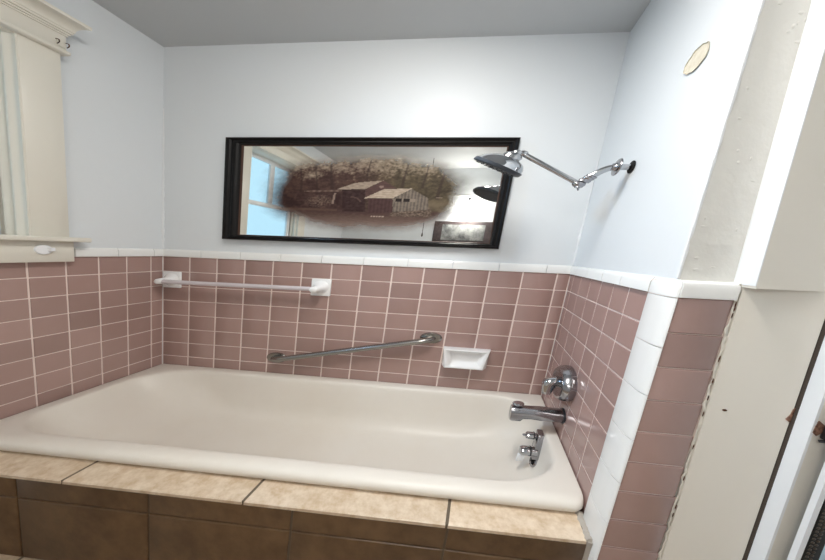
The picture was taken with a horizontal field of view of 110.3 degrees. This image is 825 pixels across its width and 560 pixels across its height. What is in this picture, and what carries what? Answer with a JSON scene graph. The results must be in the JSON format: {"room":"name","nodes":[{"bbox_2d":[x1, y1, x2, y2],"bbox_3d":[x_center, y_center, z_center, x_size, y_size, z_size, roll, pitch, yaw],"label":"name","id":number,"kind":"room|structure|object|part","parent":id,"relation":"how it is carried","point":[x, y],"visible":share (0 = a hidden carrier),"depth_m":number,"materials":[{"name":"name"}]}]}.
{"room":"bathroom","nodes":[
{"label":"bathroom","id":0,"kind":"room"},
{"bbox_2d":[0,554,41,559],"bbox_3d":[-0.300,0.996,0.554,3.348,0.034,2.194,3,6,5],"label":"floor","id":1,"kind":"structure","parent":0,"point":[2,556],"depth_m":0.93,"materials":[{"name":"brown tile"}]},
{"bbox_2d":[0,364,583,511],"bbox_3d":[-0.473,0.667,1.222,2.169,0.224,0.674,3,6,5],"label":"bathtub","id":2,"kind":"object","parent":1,"relation":"on","point":[411,439],"visible":0.97,"depth_m":1.33,"materials":[{"name":"ceramic"}]},
{"bbox_3d":[0.456,0.674,1.133,0.072,0.034,0.044,3,6,5],"label":"knob","id":3,"kind":"part","parent":2,"relation":"part of","materials":[{"name":"silver metal"}]},
{"bbox_3d":[0.478,0.625,1.155,0.071,0.026,0.033,3,6,5],"label":"knob","id":4,"kind":"part","parent":2,"relation":"part of","materials":[{"name":"silver metal"}]},
{"bbox_2d":[787,462,824,559],"bbox_3d":[0.776,0.574,0.586,0.098,0.885,0.015,7,8,41],"label":"board","id":5,"kind":"object","parent":1,"relation":"on","point":[817,498],"visible":1,"depth_m":0.57,"materials":[{"name":"white paint"}]},
{"bbox_2d":[801,499,824,559],"bbox_3d":[0.793,0.601,0.586,0.106,0.839,0.024,7,8,41],"label":"woven panel","id":6,"kind":"object","parent":1,"relation":"on","point":[815,545],"visible":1,"depth_m":0.57,"materials":[{"name":"black"}]},
{"bbox_2d":[0,0,163,419],"bbox_3d":[-1.624,-0.058,0.530,0.330,1.969,2.303,4,6,13],"label":"wall","id":7,"kind":"structure","parent":0,"point":[95,319],"depth_m":1.25,"materials":[{"name":"white paint"}]},
{"bbox_2d":[0,0,91,262],"bbox_3d":[-1.446,-0.471,0.722,0.289,0.874,0.922,4,6,13],"label":"window","id":8,"kind":"structure","parent":7,"relation":"in","point":[33,183],"depth_m":1.02,"materials":[{"name":"beige paint"}]},
{"bbox_3d":[-1.442,-0.469,0.715,0.118,0.688,0.834,4,6,13],"label":"casing","id":9,"kind":"part","parent":8,"relation":"part of","materials":[{"name":"beige paint"}]},
{"bbox_2d":[34,245,54,253],"bbox_3d":[-1.398,-0.115,1.091,0.023,0.037,0.047,4,6,14],"label":"wall hook","id":10,"kind":"object","parent":8,"relation":"attached to","point":[40,249],"visible":1,"depth_m":1.09,"materials":[{"name":"white plastic"}]},
{"bbox_3d":[-1.519,-0.131,0.782,0.159,0.018,0.900,4,6,13],"label":"sill","id":11,"kind":"part","parent":8,"relation":"part of","materials":[{"name":"beige paint"}]},
{"bbox_3d":[-1.345,-0.875,0.647,0.108,0.048,0.894,4,6,13],"label":"crown moulding","id":12,"kind":"part","parent":8,"relation":"part of","materials":[{"name":"beige paint"}]},
{"bbox_2d":[55,38,69,48],"bbox_3d":[-1.266,-0.854,1.037,0.020,0.020,0.031,4,6,13],"label":"curtain bracket","id":13,"kind":"object","parent":8,"relation":"attached to","point":[58,42],"visible":1,"depth_m":1.04,"materials":[{"name":"beige paint"}]},
{"bbox_3d":[-1.272,-0.854,1.039,0.008,0.018,0.025,4,6,13],"label":"plate","id":14,"kind":"part","parent":13,"relation":"part of","materials":[{"name":"beige paint"}]},
{"bbox_3d":[-1.375,-0.133,1.367,0.015,0.039,0.349,4,6,13],"label":"cap trim","id":15,"kind":"part","parent":7,"relation":"part of","materials":[{"name":"white tile"}]},
{"bbox_2d":[92,0,650,46],"bbox_3d":[-0.029,-0.977,0.225,3.297,0.040,2.194,3,6,5],"label":"ceiling","id":16,"kind":"structure","parent":0,"point":[170,23],"depth_m":1.16,"materials":[{"name":"grey paint"}]},
{"bbox_2d":[161,32,629,395],"bbox_3d":[-0.272,-0.099,1.466,2.548,1.969,0.171,3,6,5],"label":"wall","id":17,"kind":"structure","parent":0,"point":[555,93],"depth_m":1.39,"materials":[{"name":"white paint"}]},
{"bbox_2d":[154,271,331,295],"bbox_3d":[-0.886,0.021,1.475,0.948,0.088,0.087,3,6,5],"label":"towel bar","id":18,"kind":"object","parent":17,"relation":"attached to","point":[172,279],"visible":1,"depth_m":1.46,"materials":[{"name":"white ceramic"}]},
{"bbox_3d":[-1.302,0.000,1.510,0.094,0.074,0.076,3,6,5],"label":"post","id":19,"kind":"part","parent":18,"relation":"part of","materials":[{"name":"white ceramic"}]},
{"bbox_3d":[-0.895,0.026,1.453,0.826,0.024,0.028,3,6,5],"label":"rod","id":20,"kind":"part","parent":18,"relation":"part of","materials":[{"name":"white plastic"}]},
{"bbox_3d":[-0.472,0.040,1.430,0.094,0.074,0.076,3,6,5],"label":"post","id":21,"kind":"part","parent":18,"relation":"part of","materials":[{"name":"white ceramic"}]},
{"bbox_2d":[267,332,441,362],"bbox_3d":[-0.324,0.360,1.480,0.942,0.228,0.060,3,6,6],"label":"grab bar","id":22,"kind":"object","parent":17,"relation":"attached to","point":[430,337],"visible":1,"depth_m":1.45,"materials":[{"name":"silver metal"}]},
{"bbox_3d":[-0.296,-0.098,1.436,2.092,0.039,0.011,3,6,5],"label":"cap trim","id":23,"kind":"part","parent":17,"relation":"part of","materials":[{"name":"white tile"}]},
{"bbox_2d":[222,137,520,248],"bbox_3d":[-0.247,-0.417,1.367,1.439,0.487,0.061,3,6,5],"label":"wall mirror","id":24,"kind":"object","parent":17,"relation":"attached to","point":[400,191],"visible":0.96,"depth_m":1.37,"materials":[{"name":"black mirror"}]},
{"bbox_2d":[442,346,490,369],"bbox_3d":[0.267,0.389,1.426,0.239,0.098,0.060,3,6,5],"label":"soap dish","id":25,"kind":"object","parent":17,"relation":"attached to","point":[453,357],"visible":1,"depth_m":1.42,"materials":[{"name":"white ceramic"}]},
{"bbox_2d":[541,0,760,559],"bbox_3d":[0.708,-0.016,1.012,0.342,1.969,0.880,4,6,13],"label":"wall","id":26,"kind":"structure","parent":0,"point":[682,61],"depth_m":0.80,"materials":[{"name":"white paint"}]},
{"bbox_2d":[509,401,565,423],"bbox_3d":[0.488,0.521,1.127,0.211,0.076,0.069,3,6,5],"label":"tub spout","id":27,"kind":"object","parent":26,"relation":"attached to","point":[518,411],"visible":1,"depth_m":1.11,"materials":[{"name":"silver metal"}]},
{"bbox_3d":[0.416,0.491,1.130,0.047,0.021,0.031,3,6,5],"label":"diverter knob","id":28,"kind":"part","parent":27,"relation":"part of","materials":[{"name":"silver metal"}]},
{"bbox_2d":[474,150,635,190],"bbox_3d":[0.475,-0.386,1.016,0.512,0.141,0.142,3,6,11],"label":"shower","id":29,"kind":"object","parent":26,"relation":"attached to","point":[508,163],"visible":1,"depth_m":0.99,"materials":[{"name":"silver metal"}]},
{"bbox_3d":[0.647,-0.356,0.958,0.150,0.052,0.034,4,6,18],"label":"shower arm","id":30,"kind":"part","parent":29,"relation":"part of","materials":[{"name":"silver metal"}]},
{"bbox_2d":[541,365,576,401],"bbox_3d":[0.564,0.398,1.119,0.118,0.130,0.169,3,6,5],"label":"shower valve","id":31,"kind":"object","parent":26,"relation":"attached to","point":[563,381],"visible":1,"depth_m":1.09,"materials":[{"name":"silver metal"}]},
{"bbox_3d":[0.555,0.411,1.121,0.102,0.070,0.050,3,6,5],"label":"lever handle","id":32,"kind":"part","parent":31,"relation":"part of","materials":[{"name":"silver metal"}]},
{"bbox_3d":[0.668,-0.019,1.020,0.022,0.039,0.650,4,6,13],"label":"cap trim","id":33,"kind":"part","parent":26,"relation":"part of","materials":[{"name":"white tile"}]},
{"bbox_2d":[597,0,810,559],"bbox_3d":[0.678,0.018,0.653,0.426,1.969,0.173,3,6,5],"label":"wall","id":34,"kind":"structure","parent":0,"point":[642,514],"depth_m":0.62,"materials":[{"name":"white paint"}]},
{"bbox_2d":[0,450,592,559],"bbox_3d":[-0.602,0.774,0.907,2.182,0.317,0.153,3,6,5],"label":"bathtub surround","id":35,"kind":"object","parent":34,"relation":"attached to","point":[52,507],"depth_m":0.85,"materials":[{"name":"brown tile"}]},
{"bbox_2d":[661,0,824,559],"bbox_3d":[0.779,0.029,0.584,0.359,1.969,0.173,4,6,19],"label":"door","id":36,"kind":"structure","parent":34,"relation":"in","point":[755,465],"depth_m":0.59,"materials":[{"name":"beige paint"}]},
{"bbox_3d":[0.847,0.035,0.557,0.099,1.969,0.254,-3,8,-44],"label":"panel","id":37,"kind":"part","parent":36,"relation":"part of","materials":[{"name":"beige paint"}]},
{"bbox_2d":[819,546,824,559],"bbox_3d":[1.165,0.113,-0.108,0.547,1.969,1.561,3,6,5],"label":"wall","id":38,"kind":"structure","parent":0,"point":[822,556],"depth_m":0.69,"materials":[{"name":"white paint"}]}
]}

